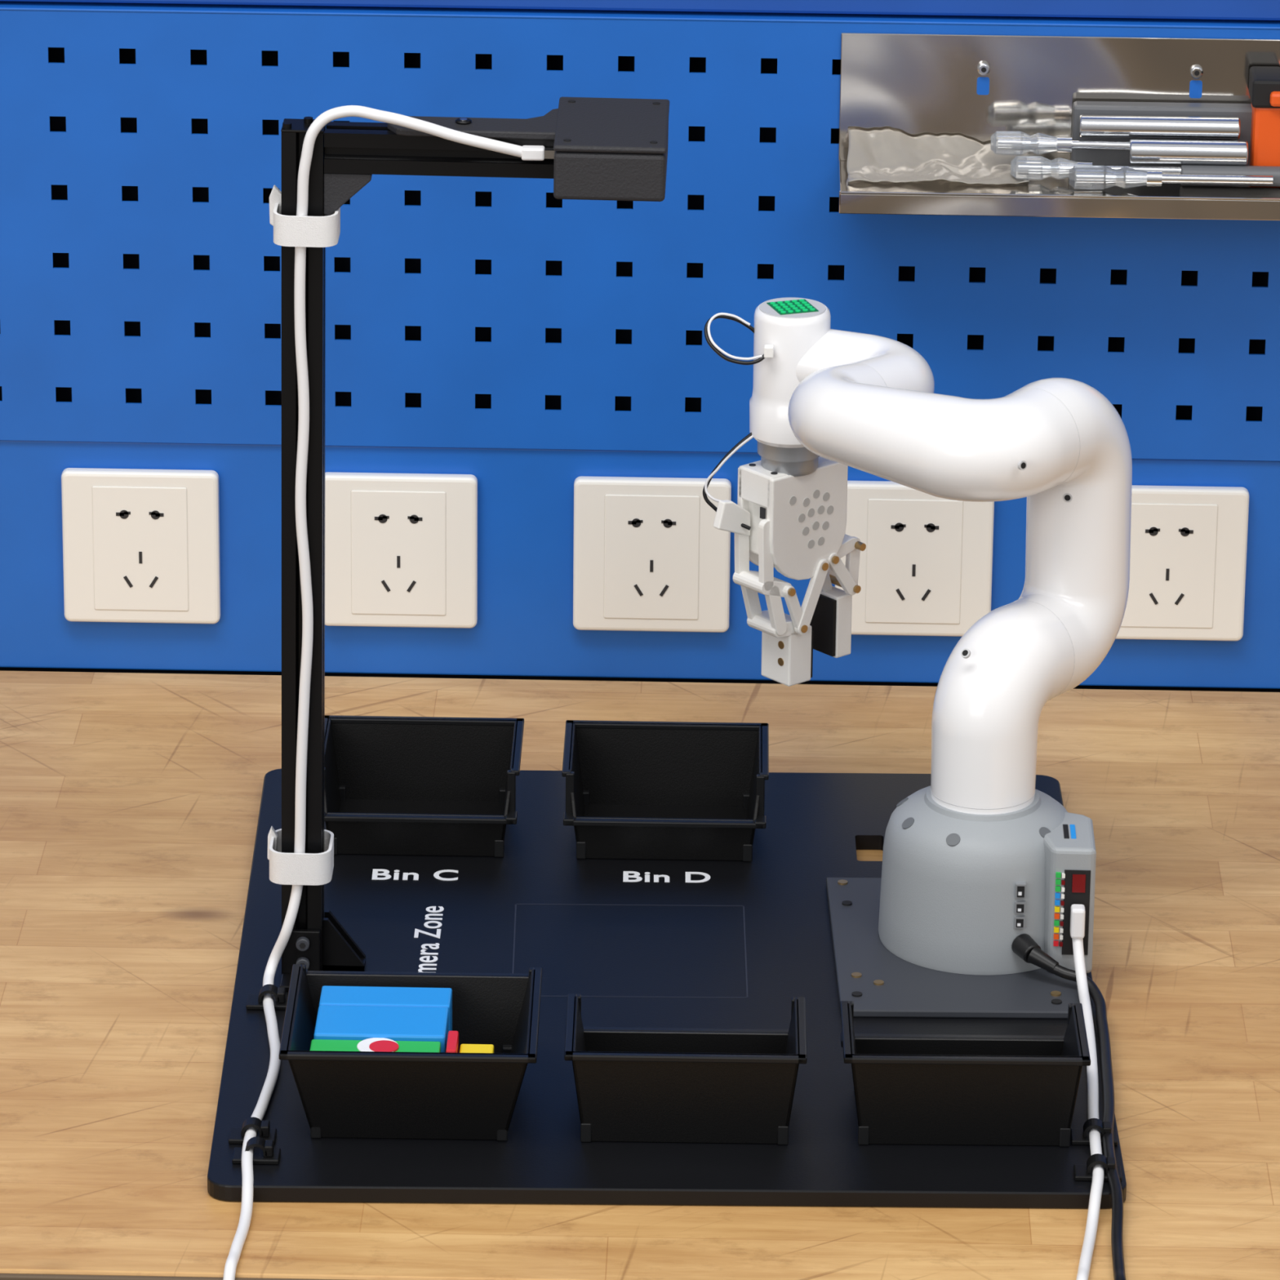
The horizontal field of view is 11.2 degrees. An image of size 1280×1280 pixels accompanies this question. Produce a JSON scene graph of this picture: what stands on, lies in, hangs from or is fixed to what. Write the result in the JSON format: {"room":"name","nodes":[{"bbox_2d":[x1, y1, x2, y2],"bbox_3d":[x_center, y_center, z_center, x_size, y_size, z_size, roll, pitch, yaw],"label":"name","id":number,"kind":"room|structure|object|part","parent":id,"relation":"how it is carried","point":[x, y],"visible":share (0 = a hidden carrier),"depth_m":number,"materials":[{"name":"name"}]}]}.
{"room":"workspace","nodes":[
{"label":"workspace","id":0,"kind":"room"},
{"bbox_2d":[0,9,1279,692],"bbox_3d":[0.006,-0.392,3.591,6.000,2.350,0.030,1,20,1],"label":"wall","id":1,"kind":"structure","parent":0,"point":[55,55],"depth_m":3.65,"materials":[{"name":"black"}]},
{"bbox_2d":[0,0,1279,688],"bbox_3d":[0.012,-0.262,3.598,1.794,0.600,0.020,1,20,1],"label":"pegboard panel","id":2,"kind":"object","parent":1,"relation":"attached to","point":[526,459],"visible":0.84,"depth_m":3.61,"materials":[{"name":"blue paint"}]},
{"bbox_2d":[61,467,220,623],"bbox_3d":[-0.280,-0.053,3.669,0.088,0.090,0.010,1,20,1],"label":"wall outlet","id":3,"kind":"object","parent":2,"relation":"attached to","point":[140,545],"visible":1,"depth_m":3.67,"materials":[{"name":"white plastic"}]},
{"bbox_3d":[-0.280,-0.052,3.667,0.053,0.073,0.004,1,20,1],"label":"insert frame","id":4,"kind":"part","parent":3,"relation":"part of","materials":[{"name":"white plastic"}]},
{"bbox_2d":[324,471,477,627],"bbox_3d":[-0.135,-0.050,3.667,0.088,0.090,0.010,1,20,1],"label":"wall outlet","id":5,"kind":"object","parent":2,"relation":"attached to","point":[401,549],"visible":0.91,"depth_m":3.66,"materials":[{"name":"white plastic"}]},
{"bbox_3d":[-0.135,-0.049,3.664,0.053,0.073,0.004,1,20,1],"label":"insert frame","id":6,"kind":"part","parent":5,"relation":"part of","materials":[{"name":"white plastic"}]},
{"bbox_3d":[0.014,-0.444,3.533,1.794,0.212,0.016,1,20,1],"label":"frame","id":7,"kind":"part","parent":2,"relation":"part of","materials":[{"name":"blue paint"}]},
{"bbox_3d":[0.009,-0.045,3.680,1.794,0.136,0.018,1,20,1],"label":"socket panel","id":8,"kind":"part","parent":2,"relation":"part of","materials":[{"name":"blue paint"}]},
{"bbox_2d":[573,475,731,632],"bbox_3d":[0.007,-0.048,3.664,0.088,0.090,0.010,1,20,1],"label":"wall outlet","id":9,"kind":"object","parent":2,"relation":"attached to","point":[649,554],"visible":1,"depth_m":3.66,"materials":[{"name":"white plastic"}]},
{"bbox_3d":[0.007,-0.047,3.662,0.053,0.073,0.004,1,20,1],"label":"insert frame","id":10,"kind":"part","parent":9,"relation":"part of","materials":[{"name":"white plastic"}]},
{"bbox_2d":[835,480,994,636],"bbox_3d":[0.154,-0.045,3.662,0.088,0.090,0.010,1,20,1],"label":"wall outlet","id":11,"kind":"object","parent":2,"relation":"attached to","point":[926,566],"visible":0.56,"depth_m":3.66,"materials":[{"name":"white plastic"}]},
{"bbox_3d":[0.154,-0.044,3.659,0.053,0.073,0.004,1,20,1],"label":"insert frame","id":12,"kind":"part","parent":11,"relation":"part of","materials":[{"name":"white plastic"}]},
{"bbox_2d":[838,32,1279,220],"bbox_3d":[0.406,-0.276,3.539,0.595,0.084,0.062,1,20,1],"label":"shelf","id":13,"kind":"object","parent":2,"relation":"attached to","point":[972,86],"visible":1,"depth_m":3.56,"materials":[{"name":"silver metal"}]},
{"bbox_2d":[846,128,1029,184],"bbox_3d":[0.162,-0.263,3.555,0.099,0.018,0.042,1,20,1],"label":"plastic bag","id":14,"kind":"object","parent":13,"relation":"on","point":[886,154],"visible":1,"depth_m":3.56,"materials":[{"name":"beige"}]},
{"bbox_2d":[990,131,1128,155],"bbox_3d":[0.255,-0.268,3.544,0.130,0.014,0.014,2,20,3],"label":"screwdriver","id":15,"kind":"object","parent":13,"relation":"on","point":[1002,143],"visible":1,"depth_m":3.54,"materials":[{"name":"white plastic"}]},
{"bbox_3d":[0.208,-0.270,3.546,0.036,0.014,0.014,2,20,3],"label":"clear handle","id":16,"kind":"part","parent":15,"relation":"part of","materials":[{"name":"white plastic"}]},
{"bbox_2d":[1010,155,1181,180],"bbox_3d":[0.271,-0.255,3.541,0.140,0.014,0.014,1,20,2],"label":"screwdriver","id":17,"kind":"object","parent":13,"relation":"on","point":[1022,167],"visible":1,"depth_m":3.54,"materials":[{"name":"white plastic"}]},
{"bbox_3d":[0.219,-0.256,3.543,0.036,0.014,0.014,1,20,2],"label":"clear handle","id":18,"kind":"part","parent":17,"relation":"part of","materials":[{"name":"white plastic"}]},
{"bbox_2d":[1079,115,1240,140],"bbox_3d":[0.282,-0.278,3.546,0.087,0.012,0.012,1,20,1],"label":"bar","id":19,"kind":"object","parent":13,"relation":"on","point":[1090,126],"visible":1,"depth_m":3.54,"materials":[{"name":"silver metal"}]},
{"bbox_2d":[1071,101,1252,166],"bbox_3d":[0.289,-0.275,3.565,0.106,0.037,0.012,1,20,1],"label":"tool case","id":20,"kind":"object","parent":13,"relation":"on","point":[1242,111],"visible":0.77,"depth_m":3.56,"materials":[{"name":"grey"}]},
{"bbox_2d":[1068,165,1272,190],"bbox_3d":[0.287,-0.249,3.529,0.110,0.014,0.014,1,20,1],"label":"screwdriver","id":21,"kind":"object","parent":13,"relation":"on","point":[1080,177],"visible":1,"depth_m":3.53,"materials":[{"name":"clear plastic"}]},
{"bbox_3d":[0.253,-0.250,3.530,0.042,0.014,0.014,1,20,1],"label":"clear handle","id":22,"kind":"part","parent":21,"relation":"part of","materials":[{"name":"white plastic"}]},
{"bbox_2d":[1128,138,1248,165],"bbox_3d":[0.297,-0.264,3.541,0.064,0.014,0.014,1,20,1],"label":"bar","id":23,"kind":"object","parent":13,"relation":"on","point":[1155,152],"depth_m":3.53,"materials":[{"name":"silver metal"}]},
{"bbox_2d":[1180,164,1279,186],"bbox_3d":[0.328,-0.252,3.540,0.070,0.011,0.011,1,20,1],"label":"grip","id":24,"kind":"object","parent":13,"relation":"on","point":[1274,171],"visible":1,"depth_m":3.54,"materials":[{"name":"grey"}]},
{"bbox_2d":[1248,66,1279,166],"bbox_3d":[0.367,-0.279,3.550,0.072,0.058,0.034,1,20,1],"label":"drill","id":25,"kind":"object","parent":13,"relation":"on","point":[1264,81],"visible":0.98,"depth_m":3.54,"materials":[{"name":"orange plastic"}]},
{"bbox_2d":[1115,484,1248,640],"bbox_3d":[0.296,-0.043,3.660,0.088,0.090,0.010,1,20,1],"label":"wall outlet","id":26,"kind":"object","parent":2,"relation":"attached to","point":[1188,544],"visible":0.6,"depth_m":3.65,"materials":[{"name":"white plastic"}]},
{"bbox_3d":[0.295,-0.042,3.657,0.053,0.073,0.004,1,20,1],"label":"insert frame","id":27,"kind":"part","parent":26,"relation":"part of","materials":[{"name":"white plastic"}]},
{"bbox_3d":[-0.083,1.971,0.677,6.000,0.050,7.120,1,20,1],"label":"floor","id":28,"kind":"structure","parent":0,"visible":0},
{"bbox_2d":[0,671,1279,1279],"bbox_3d":[-0.011,0.509,3.461,2.000,0.750,0.776,1,20,1],"label":"workbench","id":29,"kind":"object","parent":28,"relation":"on","point":[130,802],"visible":0.57,"depth_m":3.28,"materials":[{"name":"brown wood"}]},
{"bbox_2d":[207,768,1126,1208],"bbox_3d":[0.012,0.167,3.293,0.430,0.008,0.531,1,20,0],"label":"baseboard","id":30,"kind":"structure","parent":29,"relation":"on","point":[685,944],"depth_m":3.25,"materials":[{"name":"black plastic"}]},
{"bbox_2d":[228,1116,276,1144],"bbox_3d":[-0.183,0.232,3.089,0.022,0.009,0.014,1,20,1],"label":"clip","id":31,"kind":"object","parent":30,"relation":"on","point":[237,1135],"visible":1,"depth_m":3.09,"materials":[{"name":"black plastic"}]},
{"bbox_2d":[231,1136,280,1164],"bbox_3d":[-0.180,0.239,3.069,0.022,0.009,0.014,1,20,1],"label":"clip","id":32,"kind":"object","parent":30,"relation":"on","point":[265,1153],"visible":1,"depth_m":3.06,"materials":[{"name":"black plastic"}]},
{"bbox_2d":[245,984,288,1010],"bbox_3d":[-0.184,0.176,3.237,0.022,0.009,0.014,1,20,1],"label":"clip","id":33,"kind":"object","parent":30,"relation":"on","point":[255,1002],"visible":0.89,"depth_m":3.23,"materials":[{"name":"black plastic"}]},
{"bbox_2d":[279,964,542,1141],"bbox_3d":[-0.109,0.198,3.125,0.121,0.048,0.113,1,20,0],"label":"storage bin","id":34,"kind":"object","parent":30,"relation":"on","point":[382,1095],"visible":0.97,"depth_m":3.08,"materials":[{"name":"black plastic"}]},
{"bbox_2d":[310,986,493,1053],"bbox_3d":[-0.112,0.200,3.124,0.086,0.040,0.078,1,20,1],"label":"blocks","id":35,"kind":"object","parent":34,"relation":"in","point":[349,1018],"visible":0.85,"depth_m":3.11,"materials":[{"name":"blue plastic"}]},
{"bbox_2d":[324,715,524,857],"bbox_3d":[-0.117,0.078,3.450,0.108,0.047,0.088,1,20,1],"label":"storage bin","id":36,"kind":"object","parent":30,"relation":"on","point":[393,785],"visible":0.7,"depth_m":3.48,"materials":[{"name":"black plastic"}]},
{"bbox_2d":[267,97,669,991],"bbox_3d":[-0.087,-0.043,3.210,0.193,0.444,0.087,1,20,1],"label":"stand","id":37,"kind":"object","parent":30,"relation":"on","point":[605,148],"depth_m":3.14,"materials":[{"name":"black metal"}]},
{"bbox_2d":[561,720,768,862],"bbox_3d":[0.013,0.080,3.447,0.108,0.047,0.087,1,20,1],"label":"storage bin","id":38,"kind":"object","parent":30,"relation":"on","point":[635,789],"visible":1,"depth_m":3.48,"materials":[{"name":"black plastic"}]},
{"bbox_2d":[564,993,807,1145],"bbox_3d":[0.022,0.204,3.115,0.114,0.048,0.084,1,20,0],"label":"storage bin","id":39,"kind":"object","parent":30,"relation":"on","point":[669,1085],"visible":1,"depth_m":3.08,"materials":[{"name":"black plastic"}]},
{"bbox_2d":[840,1000,1090,1146],"bbox_3d":[0.154,0.206,3.113,0.116,0.048,0.079,1,20,0],"label":"storage bin","id":40,"kind":"object","parent":30,"relation":"on","point":[909,1089],"visible":1,"depth_m":3.08,"materials":[{"name":"black plastic"}]},
{"bbox_2d":[1070,1118,1117,1146],"bbox_3d":[0.215,0.233,3.098,0.022,0.009,0.014,1,20,1],"label":"clip","id":41,"kind":"object","parent":30,"relation":"on","point":[1078,1136],"visible":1,"depth_m":3.09,"materials":[{"name":"black plastic"}]},
{"bbox_2d":[1073,1153,1121,1182],"bbox_3d":[0.215,0.247,3.060,0.022,0.009,0.014,1,20,1],"label":"clip","id":42,"kind":"object","parent":30,"relation":"on","point":[1082,1172],"visible":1,"depth_m":3.06,"materials":[{"name":"black plastic"}]},
{"bbox_2d":[702,297,1132,1018],"bbox_3d":[0.156,0.001,3.321,0.185,0.287,0.321,-5,21,-15],"label":"robot arm","id":43,"kind":"object","parent":29,"relation":"on","point":[977,859],"visible":1,"depth_m":3.27},
{"bbox_2d":[222,105,554,1279],"bbox_3d":[-0.118,0.075,3.058,0.143,0.582,0.334,1,20,1],"label":"cable","id":44,"kind":"object","parent":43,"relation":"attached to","point":[531,153],"visible":1,"depth_m":3.15,"materials":[{"name":"white plastic"}]},
{"bbox_3d":[0.072,-0.067,3.431,0.053,0.060,0.004,-16,26,-38],"label":"gripper plate","id":45,"kind":"part","parent":43,"relation":"part of","materials":[{"name":"white plastic"}]},
{"bbox_3d":[0.087,-0.061,3.414,0.053,0.060,0.005,-16,26,-38],"label":"gripper plate","id":46,"kind":"part","parent":43,"relation":"part of","materials":[{"name":"white plastic"}]},
{"bbox_3d":[0.160,0.155,3.312,0.130,0.004,0.175,1,20,1],"label":"mounting plate","id":47,"kind":"part","parent":43,"relation":"part of","materials":[{"name":"grey metal"}]},
{"bbox_2d":[1011,933,1125,1279],"bbox_3d":[0.205,0.279,3.134,0.046,0.154,0.349,1,20,1],"label":"power cable","id":48,"kind":"object","parent":43,"relation":"attached to","point":[1023,945],"depth_m":3.16,"materials":[{"name":"black rubber"}]},
{"bbox_3d":[0.218,-0.057,3.304,0.054,0.167,0.067,15,25,34],"label":"link arm","id":49,"kind":"part","parent":43,"relation":"part of","materials":[{"name":"white plastic"}]},
{"bbox_3d":[0.218,0.136,3.262,0.013,0.046,0.002,1,20,1],"label":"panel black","id":50,"kind":"part","parent":43,"relation":"part of","materials":[{"name":"black plastic"}]},
{"bbox_2d":[1070,904,1103,1279],"bbox_3d":[0.210,0.272,3.127,0.020,0.173,0.341,1,20,1],"label":"cable","id":51,"kind":"object","parent":43,"relation":"attached to","point":[1077,913],"depth_m":3.14,"materials":[{"name":"white plastic"}]}
]}

